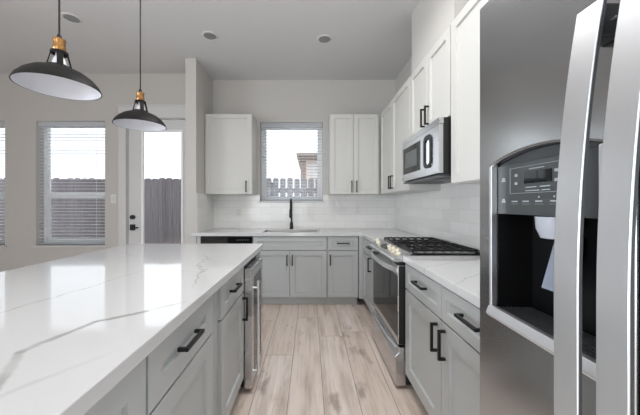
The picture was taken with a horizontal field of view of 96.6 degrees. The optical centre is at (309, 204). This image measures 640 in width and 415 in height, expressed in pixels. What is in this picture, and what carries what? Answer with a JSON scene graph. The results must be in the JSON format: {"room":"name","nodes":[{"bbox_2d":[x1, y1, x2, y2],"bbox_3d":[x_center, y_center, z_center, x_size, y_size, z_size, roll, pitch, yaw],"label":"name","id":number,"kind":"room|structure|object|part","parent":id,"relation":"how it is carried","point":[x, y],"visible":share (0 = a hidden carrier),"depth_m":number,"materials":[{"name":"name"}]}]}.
{"room":"kitchen","nodes":[
{"label":"kitchen","id":0,"kind":"room"},
{"bbox_2d":[0,74,184,271],"bbox_3d":[-3.667,-0.269,4.020,4.265,3.062,0.200,0,0,0],"label":"wall","id":1,"kind":"structure","parent":0,"point":[21,109],"depth_m":3.92,"materials":[{"name":"paint"}]},
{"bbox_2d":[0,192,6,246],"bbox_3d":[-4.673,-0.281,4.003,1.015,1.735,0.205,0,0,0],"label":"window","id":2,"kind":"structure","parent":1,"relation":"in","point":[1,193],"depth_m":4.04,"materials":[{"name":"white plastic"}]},
{"bbox_2d":[0,122,4,243],"bbox_3d":[-4.673,-0.295,3.975,0.939,1.702,0.060,0,0,0],"label":"window blind","id":3,"kind":"object","parent":2,"relation":"attached to","point":[2,124],"visible":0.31,"depth_m":3.95,"materials":[{"name":"white plastic"}]},
{"bbox_3d":[-4.673,0.173,4.065,0.871,0.693,0.040,0,0,0],"label":"sash","id":4,"kind":"part","parent":2,"relation":"part of","materials":[{"name":"white plastic"}]},
{"bbox_2d":[33,128,106,246],"bbox_3d":[-3.295,-0.281,4.003,1.009,1.735,0.205,0,0,0],"label":"window","id":5,"kind":"structure","parent":1,"relation":"in","point":[47,173],"depth_m":4.04,"materials":[{"name":"white plastic"}]},
{"bbox_3d":[-3.295,0.575,3.967,1.009,0.025,0.135,0,0,0],"label":"sill","id":6,"kind":"part","parent":5,"relation":"part of","materials":[{"name":"white paint"}]},
{"bbox_2d":[38,122,104,243],"bbox_3d":[-3.295,-0.295,3.975,0.933,1.702,0.060,0,0,0],"label":"window blind","id":7,"kind":"object","parent":5,"relation":"attached to","point":[96,125],"visible":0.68,"depth_m":3.95,"materials":[{"name":"white plastic"}]},
{"bbox_3d":[-3.295,-1.116,3.975,0.933,0.060,0.060,0,0,0],"label":"head rail","id":8,"kind":"part","parent":7,"relation":"part of","materials":[{"name":"white plastic"}]},
{"bbox_3d":[-3.295,0.547,3.975,0.925,0.018,0.050,0,0,0],"label":"rail","id":9,"kind":"part","parent":7,"relation":"part of","materials":[{"name":"white plastic"}]},
{"bbox_3d":[-2.959,-0.268,3.949,0.002,1.640,0.002,0,0,0],"label":"ladder cord","id":10,"kind":"part","parent":7,"relation":"part of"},
{"bbox_3d":[-3.295,0.173,4.065,0.865,0.693,0.040,0,0,0],"label":"sash","id":11,"kind":"part","parent":5,"relation":"part of","materials":[{"name":"white plastic"}]},
{"bbox_2d":[111,194,115,202],"bbox_3d":[-2.700,-0.078,3.915,0.070,0.120,0.010,0,0,0],"label":"light switch","id":12,"kind":"object","parent":1,"relation":"attached to","point":[113,196],"visible":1,"depth_m":3.91,"materials":[{"name":"white paint"}]},
{"bbox_2d":[117,105,184,245],"bbox_3d":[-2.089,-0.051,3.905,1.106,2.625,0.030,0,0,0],"label":"trim","id":13,"kind":"structure","parent":1,"relation":"attached to","point":[161,111],"depth_m":3.90,"materials":[{"name":"white paint"}]},
{"bbox_2d":[129,120,184,243],"bbox_3d":[-2.049,0.038,3.933,0.929,2.424,0.123,0,0,0],"label":"door","id":14,"kind":"structure","parent":1,"relation":"in","point":[136,138],"depth_m":3.95,"materials":[{"name":"white paint"}]},
{"bbox_3d":[-2.412,0.252,3.911,0.136,0.210,0.078,0,0,0],"label":"handle","id":15,"kind":"part","parent":14,"relation":"part of","materials":[{"name":"black metal"}]},
{"bbox_2d":[185,58,212,243],"bbox_3d":[-1.468,-0.269,3.812,0.135,3.062,0.615,0,0,0],"label":"wall partition","id":16,"kind":"structure","parent":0,"point":[198,83],"depth_m":3.50,"materials":[{"name":"paint"}]},
{"bbox_2d":[196,193,213,232],"bbox_3d":[-1.396,0.105,3.813,0.008,0.486,0.597,0,0,0],"label":"backsplash","id":17,"kind":"structure","parent":16,"relation":"attached to","point":[204,203],"depth_m":3.76,"materials":[{"name":"white tile"}]},
{"bbox_2d":[0,0,418,79],"bbox_3d":[-2.208,-1.860,0.560,7.185,0.120,7.520,0,0,0],"label":"ceiling","id":18,"kind":"structure","parent":0,"point":[257,39],"depth_m":3.06,"materials":[{"name":"paint"}]},
{"bbox_2d":[9,0,101,100],"bbox_3d":[-1.000,-1.132,1.137,0.277,1.336,0.277,0,0,0],"label":"pendant lamp","id":19,"kind":"object","parent":18,"relation":"hanging from","point":[55,78],"visible":1,"depth_m":1.14,"materials":[{"name":"black metal"}]},
{"bbox_3d":[-1.000,-0.507,1.137,0.277,0.086,0.277,0,0,0],"label":"lamp shade","id":20,"kind":"part","parent":19,"relation":"part of","materials":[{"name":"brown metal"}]},
{"bbox_2d":[52,37,65,50],"bbox_3d":[-1.000,-0.635,1.137,0.043,0.050,0.043,0,0,0],"label":"socket","id":21,"kind":"object","parent":19,"relation":"attached to","point":[59,44],"depth_m":1.12,"materials":[{"name":"gold metal"}]},
{"bbox_3d":[-1.000,-1.230,1.137,0.007,1.100,0.007,0,0,15],"label":"cord","id":22,"kind":"part","parent":19,"relation":"part of","materials":[{"name":"black metal"}]},
{"bbox_3d":[-1.000,-0.571,1.137,0.052,0.066,0.052,0,0,0],"label":"bulb","id":23,"kind":"part","parent":19,"relation":"part of","materials":[{"name":"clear glass"}]},
{"bbox_2d":[60,12,82,23],"bbox_3d":[-2.300,-1.795,2.752,0.170,0.010,0.170,0,0,0],"label":"recessed light","id":24,"kind":"object","parent":18,"relation":"in","point":[69,17],"visible":1,"depth_m":2.75,"materials":[{"name":"white paint"}]},
{"bbox_2d":[112,0,166,131],"bbox_3d":[-1.000,-1.132,1.680,0.277,1.336,0.277,0,0,0],"label":"pendant lamp","id":25,"kind":"object","parent":18,"relation":"hanging from","point":[138,119],"visible":1,"depth_m":1.68,"materials":[{"name":"black metal"}]},
{"bbox_3d":[-1.000,-0.507,1.680,0.277,0.086,0.277,0,0,0],"label":"lamp shade","id":26,"kind":"part","parent":25,"relation":"part of","materials":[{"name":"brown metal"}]},
{"bbox_2d":[136,92,144,100],"bbox_3d":[-1.000,-0.635,1.680,0.043,0.050,0.043,0,0,0],"label":"socket","id":27,"kind":"object","parent":25,"relation":"attached to","point":[139,95],"depth_m":1.66,"materials":[{"name":"gold metal"}]},
{"bbox_3d":[-1.000,-1.230,1.680,0.007,1.100,0.007,0,0,15],"label":"cord","id":28,"kind":"part","parent":25,"relation":"part of","materials":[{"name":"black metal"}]},
{"bbox_2d":[202,31,217,40],"bbox_3d":[-1.066,-1.795,3.040,0.170,0.010,0.170,0,0,0],"label":"recessed light","id":29,"kind":"object","parent":18,"relation":"in","point":[209,35],"visible":1,"depth_m":3.02,"materials":[{"name":"white paint"}]},
{"bbox_2d":[317,34,331,43],"bbox_3d":[0.158,-1.795,3.100,0.170,0.010,0.170,0,0,0],"label":"recessed light","id":30,"kind":"object","parent":18,"relation":"in","point":[324,38],"visible":1,"depth_m":3.09,"materials":[{"name":"white paint"}]},
{"bbox_2d":[213,80,394,200],"bbox_3d":[-0.075,-0.269,4.220,2.920,3.062,0.200,0,0,0],"label":"wall","id":31,"kind":"structure","parent":0,"point":[269,101],"depth_m":4.12,"materials":[{"name":"paint"}]},
{"bbox_2d":[205,114,256,194],"bbox_3d":[-1.083,-0.669,3.934,0.629,1.073,0.370,0,0,0],"label":"upper cabinet","id":32,"kind":"object","parent":31,"relation":"attached to","point":[230,139],"visible":1,"depth_m":3.80,"materials":[{"name":"white paint"}]},
{"bbox_2d":[258,128,324,202],"bbox_3d":[-0.270,-0.606,4.202,0.965,1.165,0.205,0,0,0],"label":"window","id":33,"kind":"structure","parent":31,"relation":"in","point":[263,135],"depth_m":4.24,"materials":[{"name":"white plastic"}]},
{"bbox_2d":[261,123,321,200],"bbox_3d":[-0.270,-0.620,4.175,0.889,1.132,0.060,0,0,0],"label":"window blind","id":34,"kind":"object","parent":33,"relation":"attached to","point":[263,125],"visible":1,"depth_m":4.15,"materials":[{"name":"white plastic"}]},
{"bbox_3d":[-0.590,-0.593,4.149,0.002,1.070,0.002,0,0,0],"label":"ladder cord","id":35,"kind":"part","parent":34,"relation":"part of","materials":[{"name":"white fabric"}]},
{"bbox_3d":[-0.270,-1.156,4.175,0.889,0.060,0.060,0,0,0],"label":"head rail","id":36,"kind":"part","parent":34,"relation":"part of","materials":[{"name":"white plastic"}]},
{"bbox_3d":[-0.270,-0.063,4.175,0.881,0.018,0.050,0,0,0],"label":"rail","id":37,"kind":"part","parent":34,"relation":"part of","materials":[{"name":"white plastic"}]},
{"bbox_3d":[0.051,-0.593,4.149,0.002,1.070,0.002,0,0,0],"label":"ladder cord","id":38,"kind":"part","parent":34,"relation":"part of","materials":[{"name":"white fabric"}]},
{"bbox_3d":[-0.270,-0.035,4.168,0.965,0.025,0.135,0,0,0],"label":"sill","id":39,"kind":"part","parent":33,"relation":"part of","materials":[{"name":"white paint"}]},
{"bbox_2d":[214,195,394,228],"bbox_3d":[-0.086,0.105,4.116,2.627,0.486,0.008,0,0,0],"label":"backsplash","id":40,"kind":"structure","parent":31,"relation":"attached to","point":[338,211],"depth_m":4.11,"materials":[{"name":"white tile"}]},
{"bbox_2d":[236,208,240,215],"bbox_3d":[-1.030,0.112,4.108,0.072,0.116,0.007,0,0,0],"label":"wall outlet","id":41,"kind":"object","parent":40,"relation":"attached to","point":[238,210],"visible":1,"depth_m":4.11,"materials":[{"name":"white paint"}]},
{"bbox_2d":[328,114,379,194],"bbox_3d":[0.596,-0.669,3.934,0.667,1.073,0.370,0,0,0],"label":"upper cabinet","id":42,"kind":"object","parent":31,"relation":"attached to","point":[353,139],"visible":1,"depth_m":3.80,"materials":[{"name":"white paint"}]},
{"bbox_3d":[0.421,-0.669,3.795,0.307,1.061,0.020,0,0,0],"label":"door","id":43,"kind":"part","parent":42,"relation":"part of","materials":[{"name":"white paint"}]},
{"bbox_3d":[0.742,-0.669,3.795,0.326,1.061,0.020,0,0,0],"label":"door","id":44,"kind":"part","parent":42,"relation":"part of","materials":[{"name":"white paint"}]},
{"bbox_2d":[230,297,428,414],"bbox_3d":[-2.183,1.282,0.460,6.835,0.040,7.320,0,0,0],"label":"floor","id":45,"kind":"structure","parent":0,"point":[317,359],"depth_m":2.18,"materials":[{"name":"brown wood"}]},
{"bbox_2d":[85,358,145,414],"bbox_3d":[-0.749,0.826,0.593,0.623,0.872,0.345,0,0,0],"label":"base cabinet","id":46,"kind":"object","parent":45,"relation":"on","point":[128,397],"visible":0.14,"depth_m":0.69,"materials":[{"name":"grey paint"}]},
{"bbox_2d":[146,294,213,414],"bbox_3d":[-0.731,0.826,1.061,0.659,0.872,0.585,0,0,0],"label":"base cabinet","id":47,"kind":"object","parent":45,"relation":"on","point":[179,371],"visible":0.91,"depth_m":1.00,"materials":[{"name":"grey paint"}]},
{"bbox_3d":[-0.447,0.863,1.028,0.020,0.562,0.513,0,0,0],"label":"door","id":48,"kind":"part","parent":47,"relation":"part of","materials":[{"name":"grey paint"}]},
{"bbox_3d":[-0.419,0.480,1.012,0.036,0.013,0.150,0,0,0],"label":"handle","id":49,"kind":"part","parent":47,"relation":"part of","materials":[{"name":"black metal"}]},
{"bbox_2d":[197,236,200,243],"bbox_3d":[-1.374,0.826,3.797,0.048,0.872,0.565,0,0,0],"label":"filler panel","id":50,"kind":"object","parent":45,"relation":"on","point":[198,237],"visible":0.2,"depth_m":3.52,"materials":[{"name":"grey paint"}]},
{"bbox_2d":[201,236,252,243],"bbox_3d":[-1.031,0.828,3.791,0.630,0.868,0.598,0,0,0],"label":"dishwasher","id":51,"kind":"object","parent":45,"relation":"on","point":[204,239],"visible":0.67,"depth_m":3.50,"materials":[{"name":"black plastic"}]},
{"bbox_3d":[-1.035,0.446,3.494,0.210,0.032,0.004,0,0,0],"label":"pocket handle","id":52,"kind":"part","parent":51,"relation":"part of","materials":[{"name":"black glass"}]},
{"bbox_2d":[214,266,247,414],"bbox_3d":[-0.731,0.826,1.621,0.659,0.872,0.529,0,0,0],"label":"base cabinet","id":53,"kind":"object","parent":45,"relation":"on","point":[229,319],"visible":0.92,"depth_m":1.56,"materials":[{"name":"grey paint"}]},
{"bbox_2d":[0,244,262,414],"bbox_3d":[-1.006,0.369,1.462,1.180,0.042,2.135,0,0,0],"label":"countertop","id":54,"kind":"structure","parent":53,"relation":"on","point":[72,328],"depth_m":0.91,"materials":[{"name":"white stone"}]},
{"bbox_3d":[-0.447,0.484,1.646,0.020,0.176,0.468,0,0,0],"label":"drawer","id":55,"kind":"part","parent":53,"relation":"part of","materials":[{"name":"grey paint"}]},
{"bbox_3d":[-0.447,0.863,1.646,0.020,0.562,0.468,0,0,0],"label":"door","id":56,"kind":"part","parent":53,"relation":"part of","materials":[{"name":"grey paint"}]},
{"bbox_3d":[-0.419,0.472,1.620,0.036,0.013,0.150,0,0,0],"label":"handle","id":57,"kind":"part","parent":53,"relation":"part of","materials":[{"name":"black metal"}]},
{"bbox_3d":[-0.419,0.677,1.845,0.036,0.150,0.013,0,0,0],"label":"handle","id":58,"kind":"part","parent":53,"relation":"part of","materials":[{"name":"black metal"}]},
{"bbox_2d":[240,255,261,388],"bbox_3d":[-0.690,0.829,2.102,0.699,0.866,0.422,0,0,0],"label":"wine cooler","id":59,"kind":"object","parent":45,"relation":"on","point":[253,268],"visible":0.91,"depth_m":1.92,"materials":[{"name":"silver metal"}]},
{"bbox_3d":[-0.364,0.842,1.927,0.046,0.650,0.019,0,0,0],"label":"handle","id":60,"kind":"part","parent":59,"relation":"part of","materials":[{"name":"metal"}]},
{"bbox_3d":[-0.410,0.830,2.105,0.039,0.663,0.298,0,0,0],"label":"glass","id":61,"kind":"part","parent":59,"relation":"part of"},
{"bbox_2d":[253,236,326,303],"bbox_3d":[-0.251,0.826,3.789,0.922,0.872,0.621,0,0,0],"label":"base cabinet","id":62,"kind":"object","parent":45,"relation":"on","point":[294,268],"visible":0.92,"depth_m":3.53,"materials":[{"name":"grey paint"}]},
{"bbox_3d":[-0.478,0.859,3.525,0.451,0.570,0.020,0,0,0],"label":"door","id":63,"kind":"part","parent":62,"relation":"part of","materials":[{"name":"grey paint"}]},
{"bbox_3d":[-0.250,0.482,3.525,0.908,0.165,0.020,0,0,0],"label":"drawer","id":64,"kind":"part","parent":62,"relation":"part of","materials":[{"name":"grey paint"}]},
{"bbox_2d":[191,229,422,241],"bbox_3d":[-0.113,0.368,3.412,2.678,0.041,1.399,0,0,0],"label":"countertop","id":65,"kind":"structure","parent":62,"relation":"on","point":[371,235],"depth_m":3.49,"materials":[{"name":"white stone"}]},
{"bbox_2d":[263,229,318,231],"bbox_3d":[-0.247,0.461,3.788,0.722,0.222,0.392,0,0,0],"label":"sink","id":66,"kind":"object","parent":65,"relation":"in","point":[266,230],"visible":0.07,"depth_m":3.97,"materials":[{"name":"metal"}]},
{"bbox_2d":[289,198,293,228],"bbox_3d":[-0.262,0.132,3.958,0.060,0.432,0.255,0,0,0],"label":"faucet","id":67,"kind":"object","parent":65,"relation":"on","point":[290,209],"visible":1,"depth_m":3.85,"materials":[{"name":"black metal"}]},
{"bbox_3d":[-0.021,0.859,3.525,0.451,0.570,0.020,0,0,0],"label":"door","id":68,"kind":"part","parent":62,"relation":"part of","materials":[{"name":"grey paint"}]},
{"bbox_2d":[327,236,363,303],"bbox_3d":[0.439,0.826,3.789,0.451,0.872,0.621,0,0,0],"label":"base cabinet","id":69,"kind":"object","parent":45,"relation":"on","point":[342,251],"depth_m":3.52,"materials":[{"name":"grey paint"}]},
{"bbox_3d":[0.406,0.482,3.525,0.368,0.165,0.020,0,0,0],"label":"drawer","id":70,"kind":"part","parent":69,"relation":"part of","materials":[{"name":"grey paint"}]},
{"bbox_3d":[0.406,0.859,3.525,0.368,0.570,0.020,0,0,0],"label":"door","id":71,"kind":"part","parent":69,"relation":"part of","materials":[{"name":"grey paint"}]},
{"bbox_3d":[0.634,0.773,3.525,0.062,0.767,0.070,0,0,0],"label":"corner filler","id":72,"kind":"part","parent":69,"relation":"part of","materials":[{"name":"grey wood"}]},
{"bbox_2d":[363,237,373,312],"bbox_3d":[0.914,0.826,3.099,0.611,0.872,0.772,0,0,0],"label":"base cabinet","id":73,"kind":"object","parent":45,"relation":"on","point":[367,257],"visible":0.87,"depth_m":3.20,"materials":[{"name":"grey paint"}]},
{"bbox_3d":[0.655,0.482,3.090,0.020,0.165,0.740,0,0,0],"label":"drawer","id":74,"kind":"part","parent":73,"relation":"part of","materials":[{"name":"grey paint"}]},
{"bbox_3d":[0.627,0.642,3.020,0.036,0.150,0.013,0,0,0],"label":"handle","id":75,"kind":"part","parent":73,"relation":"part of","materials":[{"name":"black metal"}]},
{"bbox_2d":[369,237,479,385],"bbox_3d":[0.883,0.771,2.324,0.685,0.932,0.766,0,0,0],"label":"gas range","id":76,"kind":"object","parent":45,"relation":"on","point":[388,316],"visible":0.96,"depth_m":2.10,"materials":[{"name":"silver metal"}]},
{"bbox_3d":[0.574,0.451,2.324,0.068,0.033,0.756,0,0,0],"label":"handle","id":77,"kind":"part","parent":76,"relation":"part of","materials":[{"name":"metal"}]},
{"bbox_3d":[0.592,0.998,2.324,0.028,0.016,0.644,0,0,0],"label":"handle","id":78,"kind":"part","parent":76,"relation":"part of","materials":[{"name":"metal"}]},
{"bbox_3d":[0.624,0.700,2.324,0.052,0.420,0.740,0,0,0],"label":"glass","id":79,"kind":"part","parent":76,"relation":"part of","materials":[{"name":"black glass"}]},
{"bbox_3d":[0.617,1.107,2.324,0.074,0.260,0.762,0,0,0],"label":"storage drawer","id":80,"kind":"part","parent":76,"relation":"part of","materials":[{"name":"metal"}]},
{"bbox_3d":[0.627,0.687,2.324,0.054,0.540,0.760,0,0,0],"label":"oven door","id":81,"kind":"part","parent":76,"relation":"part of","materials":[{"name":"metal"}]},
{"bbox_3d":[0.631,0.361,2.324,0.137,0.066,0.766,0,0,0],"label":"control panel","id":82,"kind":"part","parent":76,"relation":"part of","materials":[{"name":"metal"}]},
{"bbox_3d":[0.618,0.331,2.010,0.049,0.051,0.042,0,0,0],"label":"knob","id":83,"kind":"part","parent":76,"relation":"part of","materials":[{"name":"silver metal"}]},
{"bbox_2d":[387,240,479,255],"bbox_3d":[0.954,0.334,2.324,0.543,0.038,0.766,0,0,0],"label":"cooktop","id":84,"kind":"object","parent":76,"relation":"in","point":[411,247],"depth_m":2.05,"materials":[{"name":"metal"}]},
{"bbox_3d":[1.194,0.325,2.324,0.059,0.016,0.764,0,0,0],"label":"trim","id":85,"kind":"part","parent":76,"relation":"part of","materials":[{"name":"metal"}]},
{"bbox_2d":[405,264,479,414],"bbox_3d":[0.914,0.826,1.383,0.611,0.872,1.104,0,0,0],"label":"base cabinet","id":86,"kind":"object","parent":45,"relation":"on","point":[442,328],"visible":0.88,"depth_m":1.41,"materials":[{"name":"grey paint"}]},
{"bbox_3d":[0.627,0.467,1.648,0.036,0.013,0.155,0,0,0],"label":"handle","id":87,"kind":"part","parent":86,"relation":"part of","materials":[{"name":"black metal"}]},
{"bbox_3d":[0.655,0.482,1.667,0.020,0.165,0.523,0,0,0],"label":"drawer","id":88,"kind":"part","parent":86,"relation":"part of","materials":[{"name":"grey paint"}]},
{"bbox_3d":[0.655,0.859,1.667,0.020,0.570,0.523,0,0,0],"label":"door","id":89,"kind":"part","parent":86,"relation":"part of","materials":[{"name":"grey paint"}]},
{"bbox_3d":[0.627,0.672,1.444,0.036,0.145,0.013,0,0,0],"label":"handle","id":90,"kind":"part","parent":86,"relation":"part of","materials":[{"name":"black metal"}]},
{"bbox_2d":[403,256,479,307],"bbox_3d":[0.929,0.368,1.381,0.594,0.041,1.112,0,0,0],"label":"countertop","id":91,"kind":"structure","parent":86,"relation":"on","point":[460,275],"depth_m":1.50,"materials":[{"name":"white stone"}]},
{"bbox_3d":[0.627,0.672,1.360,0.036,0.145,0.013,0,0,0],"label":"handle","id":92,"kind":"part","parent":86,"relation":"part of","materials":[{"name":"black metal"}]},
{"bbox_3d":[0.655,0.482,1.123,0.020,0.165,0.547,0,0,0],"label":"drawer","id":93,"kind":"part","parent":86,"relation":"part of","materials":[{"name":"grey paint"}]},
{"bbox_3d":[0.655,0.859,1.123,0.020,0.570,0.547,0,0,0],"label":"door","id":94,"kind":"part","parent":86,"relation":"part of","materials":[{"name":"grey paint"}]},
{"bbox_3d":[0.627,0.467,1.130,0.036,0.013,0.155,0,0,0],"label":"handle","id":95,"kind":"part","parent":86,"relation":"part of","materials":[{"name":"black metal"}]},
{"bbox_2d":[480,0,639,414],"bbox_3d":[0.804,0.357,0.338,0.812,1.800,0.911,0,0,0],"label":"refrigerator","id":96,"kind":"object","parent":45,"relation":"on","point":[560,79],"visible":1,"depth_m":0.55,"materials":[{"name":"grey metal"}]},
{"bbox_3d":[0.476,0.081,0.742,0.016,0.358,0.009,0,0,0],"label":"dispenser trim","id":97,"kind":"part","parent":96,"relation":"part of","materials":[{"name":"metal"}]},
{"bbox_3d":[0.522,0.049,0.605,0.072,0.046,0.072,0,0,0],"label":"spout","id":98,"kind":"part","parent":96,"relation":"part of","materials":[{"name":"grey plastic"}]},
{"bbox_3d":[0.492,-0.036,0.600,0.015,0.120,0.276,0,0,0],"label":"control panel","id":99,"kind":"part","parent":96,"relation":"part of","materials":[{"name":"grey plastic"}]},
{"bbox_3d":[0.418,0.166,0.445,0.041,0.952,0.042,0,0,0],"label":"handle","id":100,"kind":"part","parent":96,"relation":"part of","materials":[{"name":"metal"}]},
{"bbox_3d":[0.476,0.081,0.459,0.016,0.358,0.009,0,0,0],"label":"dispenser trim","id":101,"kind":"part","parent":96,"relation":"part of","materials":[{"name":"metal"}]},
{"bbox_3d":[0.453,-0.279,0.445,0.034,0.051,0.034,0,0,0],"label":"handle mount","id":102,"kind":"part","parent":96,"relation":"part of","materials":[{"name":"black plastic"}]},
{"bbox_3d":[0.418,0.166,0.377,0.041,0.952,0.041,0,0,0],"label":"handle","id":103,"kind":"part","parent":96,"relation":"part of","materials":[{"name":"metal"}]},
{"bbox_2d":[395,56,419,235],"bbox_3d":[1.310,-0.269,0.460,0.150,3.062,7.320,0,0,0],"label":"wall","id":104,"kind":"structure","parent":0,"point":[406,72],"depth_m":3.77,"materials":[{"name":"paint"}]},
{"bbox_2d":[381,77,440,193],"bbox_3d":[1.067,-0.669,3.236,0.335,1.073,1.127,0,0,0],"label":"upper cabinet","id":105,"kind":"object","parent":104,"relation":"attached to","point":[395,118],"visible":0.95,"depth_m":3.12,"materials":[{"name":"white paint"}]},
{"bbox_3d":[0.945,-0.669,3.518,0.020,1.061,0.523,0,0,0],"label":"door","id":106,"kind":"part","parent":105,"relation":"part of","materials":[{"name":"white paint"}]},
{"bbox_3d":[0.945,-0.669,2.966,0.020,1.061,0.575,0,0,0],"label":"door","id":107,"kind":"part","parent":105,"relation":"part of","materials":[{"name":"white paint"}]},
{"bbox_2d":[402,117,450,183],"bbox_3d":[1.043,-0.386,2.286,0.382,0.398,0.756,0,0,0],"label":"microwave","id":108,"kind":"object","parent":104,"relation":"attached to","point":[426,155],"visible":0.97,"depth_m":2.09,"materials":[{"name":"silver metal"}]},
{"bbox_3d":[0.878,-0.376,2.391,0.032,0.331,0.546,0,0,0],"label":"door","id":109,"kind":"part","parent":108,"relation":"part of","materials":[{"name":"metal"}]},
{"bbox_3d":[0.858,-0.386,2.083,0.012,0.241,0.135,0,0,0],"label":"handle","id":110,"kind":"part","parent":108,"relation":"part of","materials":[{"name":"black plastic"}]},
{"bbox_3d":[0.878,-0.376,2.012,0.032,0.331,0.208,0,0,0],"label":"control panel","id":111,"kind":"part","parent":108,"relation":"part of","materials":[{"name":"metal"}]},
{"bbox_2d":[410,25,450,136],"bbox_3d":[1.067,-0.898,2.285,0.335,0.616,0.765,0,0,0],"label":"upper cabinet","id":112,"kind":"object","parent":104,"relation":"attached to","point":[430,82],"visible":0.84,"depth_m":2.20,"materials":[{"name":"white paint"}]},
{"bbox_3d":[0.945,-0.898,2.474,0.020,0.604,0.375,0,0,0],"label":"door","id":113,"kind":"part","parent":112,"relation":"part of","materials":[{"name":"white paint"}]},
{"bbox_3d":[0.917,-0.703,2.325,0.036,0.150,0.013,0,0,0],"label":"handle","id":114,"kind":"part","parent":112,"relation":"part of","materials":[{"name":"black metal"}]},
{"bbox_3d":[0.917,-0.703,2.245,0.036,0.150,0.013,0,0,0],"label":"handle","id":115,"kind":"part","parent":112,"relation":"part of","materials":[{"name":"black metal"}]},
{"bbox_3d":[0.945,-0.898,2.095,0.020,0.604,0.375,0,0,0],"label":"door","id":116,"kind":"part","parent":112,"relation":"part of","materials":[{"name":"white paint"}]},
{"bbox_2d":[395,183,479,247],"bbox_3d":[1.231,0.070,2.431,0.008,0.556,3.362,0,0,0],"label":"backsplash","id":117,"kind":"structure","parent":104,"relation":"attached to","point":[452,212],"depth_m":2.58,"materials":[{"name":"white tile"}]},
{"bbox_2d":[451,0,487,183],"bbox_3d":[1.067,-0.669,1.349,0.335,1.073,1.097,0,0,0],"label":"upper cabinet","id":118,"kind":"object","parent":104,"relation":"attached to","point":[465,28],"visible":0.1,"depth_m":1.74,"materials":[{"name":"white paint"}]},
{"bbox_2d":[412,0,468,72],"bbox_3d":[1.099,-1.503,2.303,0.273,0.594,0.795,0,0,0],"label":"wall","id":119,"kind":"structure","parent":0,"point":[431,19],"depth_m":2.29,"materials":[{"name":"paint"}]},
{"label":"outside","id":120,"kind":"structure","parent":0,"visible":0},
{"bbox_3d":[-2.000,1.472,15.160,28.000,0.180,21.680,0,0,0],"label":"ground","id":121,"kind":"structure","parent":120,"visible":0},
{"bbox_2d":[0,178,180,243],"bbox_3d":[-5.275,0.416,5.925,7.850,1.932,0.150,0,0,0],"label":"fence","id":122,"kind":"object","parent":121,"relation":"on","point":[162,196],"visible":0.2,"depth_m":5.85,"materials":[{"name":"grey wood"}]},
{"bbox_2d":[267,178,316,195],"bbox_3d":[0.330,0.416,5.925,3.340,1.932,0.150,0,0,0],"label":"picket fence","id":123,"kind":"object","parent":121,"relation":"on","point":[275,190],"visible":0.14,"depth_m":5.85,"materials":[{"name":"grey wood"}]},
{"bbox_3d":[0.330,-0.283,5.890,3.340,0.090,0.040,0,0,0],"label":"rail","id":124,"kind":"part","parent":123,"relation":"part of","materials":[{"name":"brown wood"}]},
{"bbox_2d":[296,152,316,195],"bbox_3d":[2.249,-0.282,13.225,5.502,3.327,5.550,0,0,0],"label":"house","id":125,"kind":"structure","parent":121,"relation":"on","point":[307,176],"depth_m":10.96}
]}

